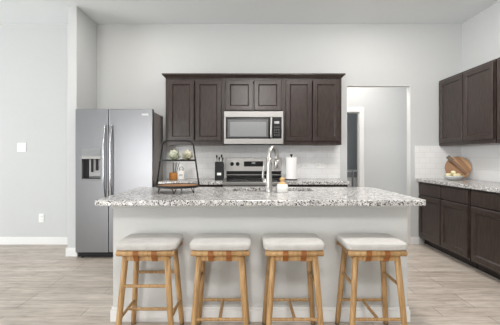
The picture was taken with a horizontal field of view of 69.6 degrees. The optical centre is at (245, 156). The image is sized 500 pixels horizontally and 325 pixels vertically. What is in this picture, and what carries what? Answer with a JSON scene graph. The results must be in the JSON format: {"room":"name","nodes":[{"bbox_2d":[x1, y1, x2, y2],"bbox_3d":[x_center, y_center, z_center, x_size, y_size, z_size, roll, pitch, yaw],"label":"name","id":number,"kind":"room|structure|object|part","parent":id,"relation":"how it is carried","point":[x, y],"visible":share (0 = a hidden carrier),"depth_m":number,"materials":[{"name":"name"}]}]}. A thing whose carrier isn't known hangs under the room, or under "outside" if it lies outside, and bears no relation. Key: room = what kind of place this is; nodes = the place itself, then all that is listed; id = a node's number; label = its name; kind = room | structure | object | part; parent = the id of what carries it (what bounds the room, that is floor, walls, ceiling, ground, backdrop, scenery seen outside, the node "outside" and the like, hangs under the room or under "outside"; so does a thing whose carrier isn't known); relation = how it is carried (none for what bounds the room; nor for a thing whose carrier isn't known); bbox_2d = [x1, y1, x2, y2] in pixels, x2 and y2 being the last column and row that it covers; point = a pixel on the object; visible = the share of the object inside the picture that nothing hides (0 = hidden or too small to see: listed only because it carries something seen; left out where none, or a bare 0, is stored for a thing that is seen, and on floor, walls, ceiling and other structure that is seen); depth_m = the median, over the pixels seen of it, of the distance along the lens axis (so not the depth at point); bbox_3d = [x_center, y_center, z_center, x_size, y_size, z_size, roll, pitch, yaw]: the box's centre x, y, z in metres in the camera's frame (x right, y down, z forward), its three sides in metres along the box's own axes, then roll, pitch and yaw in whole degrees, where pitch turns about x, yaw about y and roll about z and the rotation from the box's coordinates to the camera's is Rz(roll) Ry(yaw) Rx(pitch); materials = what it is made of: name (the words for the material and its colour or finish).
{"room":"kitchen","nodes":[
{"label":"kitchen","id":0,"kind":"room"},
{"bbox_2d":[68,6,96,247],"bbox_3d":[-2.120,-0.315,4.686,0.114,3.050,0.600,0,0,0],"label":"wall","id":1,"kind":"structure","parent":0,"point":[82,30],"depth_m":4.39,"materials":[{"name":"paint"}]},
{"bbox_2d":[66,247,77,256],"bbox_3d":[-2.120,1.157,4.678,0.144,0.105,0.615,0,0,0],"label":"baseboard","id":2,"kind":"structure","parent":1,"relation":"attached to","point":[70,252],"depth_m":4.37,"materials":[{"name":"white paint"}]},
{"bbox_2d":[0,24,461,243],"bbox_3d":[-1.957,-0.315,5.038,10.086,3.050,0.105,0,0,0],"label":"wall","id":3,"kind":"structure","parent":0,"point":[132,59],"depth_m":4.99,"materials":[{"name":"paint"}]},
{"bbox_2d":[17,143,25,151],"bbox_3d":[-3.105,-0.135,4.980,0.124,0.124,0.012,0,0,0],"label":"light switch","id":4,"kind":"object","parent":3,"relation":"attached to","point":[21,147],"visible":1,"depth_m":4.98,"materials":[{"name":"white plastic"}]},
{"bbox_2d":[39,214,43,221],"bbox_3d":[-2.832,0.845,4.980,0.072,0.118,0.012,0,0,0],"label":"wall outlet","id":5,"kind":"object","parent":3,"relation":"attached to","point":[41,216],"visible":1,"depth_m":4.98,"materials":[{"name":"white plastic"}]},
{"bbox_2d":[166,78,224,145],"bbox_3d":[-0.664,-0.598,4.818,0.760,0.884,0.334,0,0,0],"label":"upper cabinet","id":6,"kind":"object","parent":3,"relation":"attached to","point":[194,106],"visible":0.86,"depth_m":4.67,"materials":[{"name":"brown wood"}]},
{"bbox_3d":[-0.841,-0.602,4.663,0.338,0.787,0.024,0,0,0],"label":"door","id":7,"kind":"part","parent":6,"relation":"part of","materials":[{"name":"brown wood"}]},
{"bbox_3d":[-0.488,-0.602,4.663,0.340,0.787,0.024,0,0,0],"label":"door","id":8,"kind":"part","parent":6,"relation":"part of","materials":[{"name":"brown wood"}]},
{"bbox_2d":[162,73,345,77],"bbox_3d":[0.098,-1.050,4.801,2.360,0.048,0.366,0,0,0],"label":"crown molding","id":9,"kind":"structure","parent":6,"relation":"attached to","point":[166,75],"depth_m":4.63,"materials":[{"name":"brown wood"}]},
{"bbox_2d":[0,237,418,244],"bbox_3d":[-2.305,1.157,4.979,9.390,0.105,0.015,0,0,0],"label":"baseboard","id":10,"kind":"structure","parent":3,"relation":"attached to","point":[3,240],"depth_m":4.97,"materials":[{"name":"white paint"}]},
{"bbox_2d":[224,78,282,110],"bbox_3d":[0.098,-0.812,4.818,0.760,0.455,0.334,0,0,0],"label":"upper cabinet","id":11,"kind":"object","parent":3,"relation":"attached to","point":[240,94],"visible":0.83,"depth_m":4.67,"materials":[{"name":"brown wood"}]},
{"bbox_3d":[-0.086,-0.800,4.663,0.353,0.390,0.024,0,0,0],"label":"door","id":12,"kind":"part","parent":11,"relation":"part of","materials":[{"name":"brown wood"}]},
{"bbox_2d":[224,111,282,144],"bbox_3d":[0.098,-0.373,4.761,0.756,0.420,0.443,0,0,0],"label":"microwave","id":13,"kind":"object","parent":11,"relation":"attached to","point":[240,127],"visible":1,"depth_m":4.59,"materials":[{"name":"silver metal"}]},
{"bbox_3d":[0.022,-0.371,4.597,0.561,0.269,0.024,0,0,0],"label":"door","id":14,"kind":"part","parent":13,"relation":"part of","materials":[{"name":"grey glass"}]},
{"bbox_3d":[0.320,-0.373,4.567,0.029,0.250,0.054,0,0,0],"label":"handle","id":15,"kind":"part","parent":13,"relation":"part of","materials":[{"name":"silver metal"}]},
{"bbox_3d":[0.399,-0.371,4.598,0.111,0.269,0.023,0,0,0],"label":"control panel","id":16,"kind":"part","parent":13,"relation":"part of","materials":[{"name":"black plastic"}]},
{"bbox_3d":[0.281,-0.800,4.663,0.353,0.390,0.024,0,0,0],"label":"door","id":17,"kind":"part","parent":11,"relation":"part of","materials":[{"name":"brown wood"}]},
{"bbox_2d":[281,78,340,145],"bbox_3d":[0.860,-0.598,4.818,0.760,0.884,0.334,0,0,0],"label":"upper cabinet","id":18,"kind":"object","parent":3,"relation":"attached to","point":[311,106],"visible":0.91,"depth_m":4.67,"materials":[{"name":"brown wood"}]},
{"bbox_3d":[0.684,-0.602,4.663,0.340,0.787,0.024,0,0,0],"label":"door","id":19,"kind":"part","parent":18,"relation":"part of","materials":[{"name":"brown wood"}]},
{"bbox_3d":[1.036,-0.602,4.663,0.340,0.787,0.024,0,0,0],"label":"door","id":20,"kind":"part","parent":18,"relation":"part of","materials":[{"name":"brown wood"}]},
{"bbox_2d":[166,145,460,177],"bbox_3d":[0.943,0.067,4.982,4.086,0.458,0.008,0,0,0],"label":"tiled wall","id":21,"kind":"structure","parent":3,"relation":"attached to","point":[430,161],"depth_m":4.98,"materials":[{"name":"white tile"}]},
{"bbox_2d":[299,163,306,167],"bbox_3d":[0.790,0.118,4.972,0.118,0.072,0.012,0,0,0],"label":"wall outlet","id":22,"kind":"object","parent":21,"relation":"attached to","point":[301,165],"visible":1,"depth_m":4.97,"materials":[{"name":"white plastic"}]},
{"bbox_2d":[316,163,323,167],"bbox_3d":[1.022,0.118,4.972,0.118,0.072,0.012,0,0,0],"label":"wall outlet","id":23,"kind":"object","parent":21,"relation":"attached to","point":[318,165],"visible":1,"depth_m":4.97,"materials":[{"name":"white plastic"}]},
{"bbox_2d":[347,86,410,243],"bbox_3d":[1.837,0.110,5.038,0.883,2.200,0.107,0,0,0],"label":"trim","id":24,"kind":"structure","parent":3,"relation":"attached to","point":[408,87],"depth_m":5.04,"materials":[{"name":"white paint"}]},
{"bbox_2d":[0,243,499,324],"bbox_3d":[-1.957,1.240,2.500,10.086,0.060,13.000,0,0,0],"label":"floor","id":25,"kind":"structure","parent":0,"point":[40,285],"depth_m":3.29,"materials":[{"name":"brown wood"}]},
{"bbox_2d":[75,109,162,257],"bbox_3d":[-1.571,0.319,4.527,0.918,1.782,0.618,0,0,0],"label":"refrigerator","id":26,"kind":"object","parent":25,"relation":"on","point":[117,151],"visible":0.81,"depth_m":4.29,"materials":[{"name":"metal"}]},
{"bbox_3d":[-1.925,0.141,4.333,0.061,0.237,0.014,0,0,0],"label":"panel","id":27,"kind":"part","parent":26,"relation":"part of","materials":[{"name":"black plastic"}]},
{"bbox_3d":[-1.835,0.281,4.321,0.389,1.707,0.070,0,0,0],"label":"freezer door","id":28,"kind":"part","parent":26,"relation":"part of","materials":[{"name":"silver metal"}]},
{"bbox_3d":[-1.808,0.130,4.328,0.142,0.200,0.024,0,0,0],"label":"plate","id":29,"kind":"part","parent":26,"relation":"part of","materials":[{"name":"grey plastic"}]},
{"bbox_3d":[-1.673,0.070,4.253,0.024,0.903,0.070,0,0,0],"label":"handle","id":30,"kind":"part","parent":26,"relation":"part of","materials":[{"name":"silver metal"}]},
{"bbox_3d":[-1.593,0.070,4.253,0.024,0.903,0.070,0,0,0],"label":"handle","id":31,"kind":"part","parent":26,"relation":"part of","materials":[{"name":"silver metal"}]},
{"bbox_3d":[-1.373,0.281,4.321,0.521,1.707,0.070,0,0,0],"label":"door","id":32,"kind":"part","parent":26,"relation":"part of","materials":[{"name":"silver metal"}]},
{"bbox_2d":[115,233,183,324],"bbox_3d":[-0.641,0.877,2.440,0.396,0.665,0.377,0,0,0],"label":"counter stool","id":33,"kind":"object","parent":25,"relation":"on","point":[136,247],"visible":1,"depth_m":2.30,"materials":[{"name":"brown wood"}]},
{"bbox_3d":[-0.794,0.914,2.293,0.039,0.583,0.099,0,0,42],"label":"leg","id":34,"kind":"part","parent":33,"relation":"part of","materials":[{"name":"brown wood"}]},
{"bbox_3d":[-0.794,0.914,2.587,0.039,0.583,0.099,0,0,-42],"label":"leg","id":35,"kind":"part","parent":33,"relation":"part of","materials":[{"name":"brown wood"}]},
{"bbox_3d":[-0.641,0.614,2.294,0.372,0.037,0.034,0,0,0],"label":"seat rail","id":36,"kind":"part","parent":33,"relation":"part of","materials":[{"name":"brown wood"}]},
{"bbox_2d":[115,233,183,250],"bbox_3d":[-0.641,0.572,2.440,0.396,0.054,0.332,0,0,0],"label":"cushion","id":37,"kind":"object","parent":33,"relation":"on","point":[136,241],"depth_m":2.32,"materials":[{"name":"beige fabric"}]},
{"bbox_3d":[-0.488,0.914,2.293,0.039,0.583,0.099,0,0,-42],"label":"leg","id":38,"kind":"part","parent":33,"relation":"part of","materials":[{"name":"brown wood"}]},
{"bbox_3d":[-0.488,0.914,2.587,0.039,0.583,0.099,0,0,42],"label":"leg","id":39,"kind":"part","parent":33,"relation":"part of","materials":[{"name":"brown wood"}]},
{"bbox_2d":[200,185,222,186],"bbox_3d":[-0.664,0.774,4.676,0.760,0.872,0.618,0,0,0],"label":"base cabinet","id":40,"kind":"object","parent":25,"relation":"on","point":[200,185],"visible":0.02,"depth_m":4.39,"materials":[{"name":"brown wood"}]},
{"bbox_2d":[158,178,225,184],"bbox_3d":[-0.673,0.316,4.664,0.786,0.040,0.626,0,0,0],"label":"countertop","id":41,"kind":"structure","parent":40,"relation":"on","point":[203,181],"depth_m":4.35,"materials":[{"name":"grey stone"}]},
{"bbox_2d":[169,162,179,179],"bbox_3d":[-0.939,0.183,4.677,0.115,0.226,0.102,0,0,23],"label":"reed diffuser","id":42,"kind":"object","parent":41,"relation":"on","point":[172,175],"visible":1,"depth_m":4.64,"materials":[{"name":"orange glass"}]},
{"bbox_2d":[169,172,176,179],"bbox_3d":[-0.945,0.248,4.680,0.102,0.095,0.102,0,0,0],"label":"jar","id":43,"kind":"object","parent":42,"relation":"attached to","point":[172,175],"depth_m":4.64,"materials":[{"name":"orange glass"}]},
{"bbox_2d":[178,167,184,179],"bbox_3d":[-0.842,0.210,4.689,0.086,0.171,0.072,0,0,0],"label":"soap bottle","id":44,"kind":"object","parent":41,"relation":"on","point":[181,174],"visible":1,"depth_m":4.66,"materials":[{"name":"white ceramic"}]},
{"bbox_2d":[215,154,223,179],"bbox_3d":[-0.345,0.131,4.685,0.110,0.329,0.169,0,0,0],"label":"knife block","id":45,"kind":"object","parent":41,"relation":"on","point":[219,166],"visible":0.98,"depth_m":4.62,"materials":[{"name":"black plastic"}]},
{"bbox_2d":[190,233,250,324],"bbox_3d":[-0.166,0.877,2.440,0.396,0.665,0.377,0,0,0],"label":"counter stool","id":46,"kind":"object","parent":25,"relation":"on","point":[205,246],"visible":1,"depth_m":2.29,"materials":[{"name":"brown wood"}]},
{"bbox_3d":[-0.319,0.914,2.293,0.039,0.583,0.099,0,0,42],"label":"leg","id":47,"kind":"part","parent":46,"relation":"part of","materials":[{"name":"brown wood"}]},
{"bbox_3d":[-0.319,0.914,2.587,0.039,0.583,0.099,0,0,-42],"label":"leg","id":48,"kind":"part","parent":46,"relation":"part of","materials":[{"name":"brown wood"}]},
{"bbox_3d":[-0.166,0.614,2.294,0.372,0.037,0.034,0,0,0],"label":"seat rail","id":49,"kind":"part","parent":46,"relation":"part of","materials":[{"name":"brown wood"}]},
{"bbox_2d":[190,233,250,250],"bbox_3d":[-0.166,0.572,2.440,0.396,0.054,0.332,0,0,0],"label":"cushion","id":50,"kind":"object","parent":46,"relation":"on","point":[202,241],"depth_m":2.30,"materials":[{"name":"beige fabric"}]},
{"bbox_3d":[-0.013,0.914,2.293,0.039,0.583,0.099,0,0,-42],"label":"leg","id":51,"kind":"part","parent":46,"relation":"part of","materials":[{"name":"brown wood"}]},
{"bbox_3d":[-0.013,0.914,2.587,0.039,0.583,0.099,0,0,42],"label":"leg","id":52,"kind":"part","parent":46,"relation":"part of","materials":[{"name":"brown wood"}]},
{"bbox_2d":[223,158,286,186],"bbox_3d":[0.107,0.612,4.607,0.760,1.196,0.748,0,0,0],"label":"range oven","id":53,"kind":"object","parent":25,"relation":"on","point":[240,172],"visible":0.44,"depth_m":4.92,"materials":[{"name":"metal"}]},
{"bbox_3d":[0.107,0.654,4.316,0.754,0.612,0.049,0,0,0],"label":"oven door","id":54,"kind":"part","parent":53,"relation":"part of","materials":[{"name":"silver metal"}]},
{"bbox_3d":[0.102,0.095,4.939,0.260,0.070,0.009,0,0,0],"label":"display panel","id":55,"kind":"part","parent":53,"relation":"part of","materials":[{"name":"black glass"}]},
{"bbox_3d":[0.107,0.155,4.954,0.760,0.282,0.055,0,0,0],"label":"panel","id":56,"kind":"part","parent":53,"relation":"part of","materials":[{"name":"silver metal"}]},
{"bbox_3d":[0.107,0.243,4.916,0.740,0.010,0.010,0,0,0],"label":"vent trim","id":57,"kind":"part","parent":53,"relation":"part of","materials":[{"name":"silver metal"}]},
{"bbox_3d":[0.107,0.320,4.316,0.760,0.044,0.050,0,0,0],"label":"rail","id":58,"kind":"part","parent":53,"relation":"part of","materials":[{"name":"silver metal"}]},
{"bbox_2d":[224,179,285,181],"bbox_3d":[0.107,0.305,4.619,0.760,0.018,0.605,0,0,0],"label":"cooktop","id":59,"kind":"object","parent":53,"relation":"in","point":[226,180],"depth_m":4.53,"materials":[{"name":"black glass"}]},
{"bbox_2d":[110,206,409,321],"bbox_3d":[0.105,0.773,3.082,2.203,0.874,0.884,0,0,0],"label":"kitchen island","id":60,"kind":"object","parent":25,"relation":"on","point":[221,280],"visible":0.54,"depth_m":2.66,"materials":[{"name":"paint"}]},
{"bbox_3d":[0.105,1.157,3.070,2.203,0.105,0.860,0,0,0],"label":"trim","id":61,"kind":"part","parent":60,"relation":"part of","materials":[{"name":"white paint"}]},
{"bbox_2d":[95,187,425,205],"bbox_3d":[0.099,0.316,3.009,2.290,0.040,1.086,0,0,0],"label":"island countertop","id":62,"kind":"structure","parent":60,"relation":"on","point":[141,196],"depth_m":2.63,"materials":[{"name":"white stone"}]},
{"bbox_2d":[156,140,199,193],"bbox_3d":[-0.568,0.076,3.000,0.370,0.437,0.360,0,0,0],"label":"tiered stand","id":63,"kind":"object","parent":62,"relation":"on","point":[172,186],"visible":0.99,"depth_m":2.99,"materials":[{"name":"black metal"}]},
{"bbox_2d":[168,149,180,159],"bbox_3d":[-0.596,-0.019,2.994,0.114,0.094,0.113,0,0,33],"label":"succulent","id":64,"kind":"object","parent":63,"relation":"on","point":[173,155],"visible":0.98,"depth_m":2.97,"materials":[{"name":"green plant"}]},
{"bbox_2d":[157,184,196,185],"bbox_3d":[-0.568,0.239,3.000,0.348,0.005,0.348,0,0,-22],"label":"wooden tray","id":65,"kind":"object","parent":63,"relation":"on","point":[157,184],"depth_m":2.99,"materials":[{"name":"brown wood"}]},
{"bbox_2d":[159,159,195,160],"bbox_3d":[-0.568,0.027,3.000,0.300,0.014,0.300,0,0,0],"label":"shelf","id":66,"kind":"object","parent":63,"relation":"attached to","point":[159,159],"depth_m":2.89,"materials":[{"name":"black metal"}]},
{"bbox_2d":[182,149,192,158],"bbox_3d":[-0.487,-0.018,2.998,0.109,0.092,0.112,0,0,-25],"label":"succulent","id":67,"kind":"object","parent":63,"relation":"on","point":[187,154],"visible":0.88,"depth_m":2.97,"materials":[{"name":"beige plant"}]},
{"bbox_2d":[262,145,278,191],"bbox_3d":[0.228,0.097,3.104,0.072,0.398,0.224,0,0,39],"label":"faucet","id":68,"kind":"object","parent":62,"relation":"on","point":[267,182],"visible":1,"depth_m":3.04,"materials":[{"name":"silver metal"}]},
{"bbox_3d":[0.164,0.165,3.047,0.062,0.170,0.034,0,0,-15],"label":"handle","id":69,"kind":"part","parent":68,"relation":"part of","materials":[{"name":"silver metal"}]},
{"bbox_3d":[0.234,-0.033,3.119,0.037,0.139,0.187,0,0,32],"label":"spout","id":70,"kind":"part","parent":68,"relation":"part of","materials":[{"name":"silver metal"}]},
{"bbox_2d":[277,184,287,192],"bbox_3d":[0.305,0.261,3.022,0.092,0.070,0.092,0,0,0],"label":"brush holder","id":71,"kind":"object","parent":62,"relation":"on","point":[281,188],"visible":0.91,"depth_m":2.98,"materials":[{"name":"white ceramic"}]},
{"bbox_2d":[278,177,285,183],"bbox_3d":[0.305,0.227,3.022,0.068,0.114,0.068,0,0,0],"label":"dish brush","id":72,"kind":"object","parent":71,"relation":"in","point":[282,179],"visible":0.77,"depth_m":3.00,"materials":[{"name":"brown wood"}]},
{"bbox_3d":[0.105,0.358,3.072,2.195,0.044,0.856,0,0,0],"label":"trim","id":73,"kind":"part","parent":60,"relation":"part of","materials":[{"name":"paint"}]},
{"bbox_2d":[262,233,324,324],"bbox_3d":[0.309,0.877,2.440,0.396,0.665,0.377,0,0,0],"label":"counter stool","id":74,"kind":"object","parent":25,"relation":"on","point":[307,247],"visible":1,"depth_m":2.29,"materials":[{"name":"brown wood"}]},
{"bbox_3d":[0.156,0.914,2.587,0.039,0.583,0.099,0,0,-42],"label":"leg","id":75,"kind":"part","parent":74,"relation":"part of","materials":[{"name":"brown wood"}]},
{"bbox_3d":[0.156,0.914,2.293,0.039,0.583,0.099,0,0,42],"label":"leg","id":76,"kind":"part","parent":74,"relation":"part of","materials":[{"name":"brown wood"}]},
{"bbox_2d":[262,233,324,250],"bbox_3d":[0.309,0.572,2.440,0.396,0.054,0.332,0,0,0],"label":"cushion","id":77,"kind":"object","parent":74,"relation":"on","point":[271,241],"depth_m":2.30,"materials":[{"name":"beige fabric"}]},
{"bbox_3d":[0.309,0.614,2.294,0.372,0.037,0.034,0,0,0],"label":"seat rail","id":78,"kind":"part","parent":74,"relation":"part of","materials":[{"name":"brown wood"}]},
{"bbox_3d":[0.462,0.914,2.587,0.039,0.583,0.099,0,0,42],"label":"leg","id":79,"kind":"part","parent":74,"relation":"part of","materials":[{"name":"brown wood"}]},
{"bbox_3d":[0.462,0.914,2.293,0.039,0.583,0.099,0,0,-42],"label":"leg","id":80,"kind":"part","parent":74,"relation":"part of","materials":[{"name":"brown wood"}]},
{"bbox_2d":[288,185,347,186],"bbox_3d":[0.866,0.774,4.676,0.748,0.872,0.618,0,0,0],"label":"base cabinet","id":81,"kind":"object","parent":25,"relation":"on","point":[288,185],"visible":0.09,"depth_m":4.39,"materials":[{"name":"brown wood"}]},
{"bbox_2d":[284,178,349,184],"bbox_3d":[0.877,0.316,4.664,0.770,0.040,0.626,0,0,0],"label":"countertop","id":82,"kind":"structure","parent":81,"relation":"on","point":[301,181],"depth_m":4.35,"materials":[{"name":"grey stone"}]},
{"bbox_2d":[347,170,351,186],"bbox_3d":[1.905,0.750,7.968,0.680,0.920,0.785,0,0,0],"label":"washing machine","id":83,"kind":"object","parent":25,"relation":"on","point":[349,173],"visible":0.08,"depth_m":7.62,"materials":[{"name":"white metal"}]},
{"bbox_2d":[350,170,356,186],"bbox_3d":[2.620,0.750,7.968,0.680,0.920,0.785,0,0,0],"label":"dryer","id":84,"kind":"object","parent":25,"relation":"on","point":[354,172],"visible":0.07,"depth_m":7.62,"materials":[{"name":"grey metal"}]},
{"bbox_2d":[335,233,407,324],"bbox_3d":[0.838,0.877,2.440,0.396,0.665,0.377,0,0,0],"label":"counter stool","id":85,"kind":"object","parent":25,"relation":"on","point":[382,247],"visible":1,"depth_m":2.30,"materials":[{"name":"brown wood"}]},
{"bbox_3d":[0.685,0.914,2.587,0.039,0.583,0.099,0,0,-42],"label":"leg","id":86,"kind":"part","parent":85,"relation":"part of","materials":[{"name":"brown wood"}]},
{"bbox_3d":[0.685,0.914,2.293,0.039,0.583,0.099,0,0,42],"label":"leg","id":87,"kind":"part","parent":85,"relation":"part of","materials":[{"name":"brown wood"}]},
{"bbox_2d":[336,233,406,250],"bbox_3d":[0.838,0.572,2.440,0.396,0.054,0.332,0,0,0],"label":"cushion","id":88,"kind":"object","parent":85,"relation":"on","point":[349,241],"depth_m":2.32,"materials":[{"name":"beige fabric"}]},
{"bbox_3d":[0.838,0.614,2.294,0.372,0.037,0.034,0,0,0],"label":"seat rail","id":89,"kind":"part","parent":85,"relation":"part of","materials":[{"name":"brown wood"}]},
{"bbox_3d":[0.991,0.914,2.587,0.039,0.583,0.099,0,0,42],"label":"leg","id":90,"kind":"part","parent":85,"relation":"part of","materials":[{"name":"brown wood"}]},
{"bbox_3d":[0.991,0.914,2.293,0.039,0.583,0.099,0,0,-42],"label":"leg","id":91,"kind":"part","parent":85,"relation":"part of","materials":[{"name":"brown wood"}]},
{"bbox_2d":[419,182,477,268],"bbox_3d":[2.681,0.774,4.420,0.608,0.872,1.128,0,0,0],"label":"base cabinet","id":92,"kind":"object","parent":25,"relation":"on","point":[445,219],"visible":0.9,"depth_m":4.27,"materials":[{"name":"brown wood"}]},
{"bbox_3d":[2.389,0.432,4.690,0.024,0.145,0.544,0,0,0],"label":"drawer","id":93,"kind":"part","parent":92,"relation":"part of","materials":[{"name":"brown wood"}]},
{"bbox_3d":[2.389,0.805,4.690,0.024,0.560,0.544,0,0,0],"label":"door","id":94,"kind":"part","parent":92,"relation":"part of","materials":[{"name":"brown wood"}]},
{"bbox_3d":[2.389,0.432,4.135,0.024,0.145,0.530,0,0,0],"label":"drawer","id":95,"kind":"part","parent":92,"relation":"part of","materials":[{"name":"brown wood"}]},
{"bbox_3d":[2.389,0.805,4.135,0.024,0.560,0.530,0,0,0],"label":"door","id":96,"kind":"part","parent":92,"relation":"part of","materials":[{"name":"brown wood"}]},
{"bbox_2d":[471,189,499,279],"bbox_3d":[2.681,0.774,3.272,0.608,0.872,1.128,0,0,0],"label":"base cabinet","id":97,"kind":"object","parent":25,"relation":"on","point":[485,205],"visible":0.93,"depth_m":3.59,"materials":[{"name":"brown wood"}]},
{"bbox_2d":[417,178,499,192],"bbox_3d":[2.667,0.316,3.821,0.619,0.040,2.311,0,0,0],"label":"countertop","id":98,"kind":"structure","parent":97,"relation":"on","point":[490,186],"depth_m":4.11,"materials":[{"name":"grey stone"}]},
{"bbox_2d":[443,175,463,179],"bbox_3d":[2.650,0.267,4.600,0.230,0.058,0.230,0,0,0],"label":"bowl","id":99,"kind":"object","parent":98,"relation":"on","point":[444,176],"visible":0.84,"depth_m":4.52,"materials":[{"name":"white ceramic"}]},
{"bbox_2d":[445,157,470,178],"bbox_3d":[2.810,0.144,4.776,0.306,0.301,0.084,0,0,25],"label":"round board","id":100,"kind":"object","parent":98,"relation":"on","point":[464,163],"visible":0.75,"depth_m":4.77,"materials":[{"name":"brown wood"}]},
{"bbox_2d":[446,155,466,174],"bbox_3d":[2.776,0.102,4.745,0.247,0.253,0.030,0,0,36],"label":"paddle board","id":101,"kind":"object","parent":100,"relation":"on","point":[448,157],"visible":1,"depth_m":4.75,"materials":[{"name":"brown wood"}]},
{"bbox_3d":[2.714,0.024,4.789,0.052,0.090,0.020,-43,-24,10],"label":"handle","id":102,"kind":"part","parent":101,"relation":"part of","materials":[{"name":"brown wood"}]},
{"bbox_3d":[2.805,0.139,4.724,0.034,0.220,0.012,-43,-24,10],"label":"blade","id":103,"kind":"part","parent":101,"relation":"part of","materials":[{"name":"brown wood"}]},
{"bbox_3d":[2.389,0.432,3.542,0.024,0.145,0.544,0,0,0],"label":"drawer","id":104,"kind":"part","parent":97,"relation":"part of","materials":[{"name":"brown wood"}]},
{"bbox_2d":[0,0,499,23],"bbox_3d":[-1.957,-1.870,2.500,10.086,0.060,13.000,0,0,0],"label":"ceiling","id":105,"kind":"structure","parent":0,"point":[11,11],"depth_m":4.52,"materials":[{"name":"paint"}]},
{"bbox_2d":[347,113,356,169],"bbox_3d":[2.150,-0.315,7.580,2.300,3.050,1.840,0,0,0],"label":"wall","id":106,"kind":"structure","parent":0,"point":[351,117],"depth_m":8.40,"materials":[{"name":"grey paint"}]},
{"bbox_2d":[347,87,406,194],"bbox_3d":[2.350,-0.315,6.610,3.700,3.050,0.100,0,0,0],"label":"wall","id":107,"kind":"structure","parent":0,"point":[385,108],"depth_m":6.56,"materials":[{"name":"paint"}]},
{"bbox_2d":[347,107,363,186],"bbox_3d":[1.673,0.153,6.601,0.953,2.113,0.118,0,0,0],"label":"door frame","id":108,"kind":"structure","parent":107,"relation":"in","point":[357,110],"depth_m":6.54,"materials":[{"name":"white paint"}]},
{"bbox_2d":[424,243,499,281],"bbox_3d":[2.461,1.201,3.826,0.016,0.018,2.280,0,0,0],"label":"trim","id":109,"kind":"structure","parent":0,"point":[474,268],"depth_m":4.03,"materials":[{"name":"brown wood"}]},
{"bbox_2d":[462,1,499,71],"bbox_3d":[3.036,-0.315,0.493,0.100,3.050,8.986,0,0,0],"label":"wall","id":110,"kind":"structure","parent":0,"point":[480,33],"depth_m":4.56,"materials":[{"name":"paint"}]},
{"bbox_2d":[439,59,499,145],"bbox_3d":[2.818,-0.600,4.422,0.334,0.904,1.128,0,0,0],"label":"upper cabinet","id":111,"kind":"object","parent":110,"relation":"attached to","point":[468,98],"visible":0.99,"depth_m":4.29,"materials":[{"name":"brown wood"}]},
{"bbox_3d":[2.663,-0.610,4.687,0.024,0.830,0.534,0,0,0],"label":"door","id":112,"kind":"part","parent":111,"relation":"part of","materials":[{"name":"brown wood"}]},
{"bbox_3d":[2.663,-0.610,4.137,0.024,0.830,0.530,0,0,0],"label":"door","id":113,"kind":"part","parent":111,"relation":"part of","materials":[{"name":"brown wood"}]},
{"bbox_2d":[461,144,499,181],"bbox_3d":[2.982,0.070,3.289,0.008,0.452,3.378,0,0,0],"label":"tiled wall","id":114,"kind":"structure","parent":110,"relation":"attached to","point":[484,160],"depth_m":4.51,"materials":[{"name":"white tile"}]},
{"bbox_2d":[497,57,499,142],"bbox_3d":[2.818,-0.600,3.272,0.334,0.904,1.128,0,0,0],"label":"upper cabinet","id":115,"kind":"object","parent":110,"relation":"attached to","point":[498,59],"visible":1,"depth_m":3.78,"materials":[{"name":"brown wood"}]},
{"bbox_3d":[0.588,0.129,4.660,0.156,0.333,0.156,0,0,0],"label":"paper towel holder","id":116,"kind":"object","parent":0,"visible":0},
{"bbox_2d":[286,157,296,178],"bbox_3d":[0.588,0.144,4.660,0.144,0.278,0.144,0,0,0],"label":"paper towel roll","id":117,"kind":"object","parent":116,"relation":"on","point":[291,162],"visible":1,"depth_m":4.60,"materials":[{"name":"white paper"}]}
]}

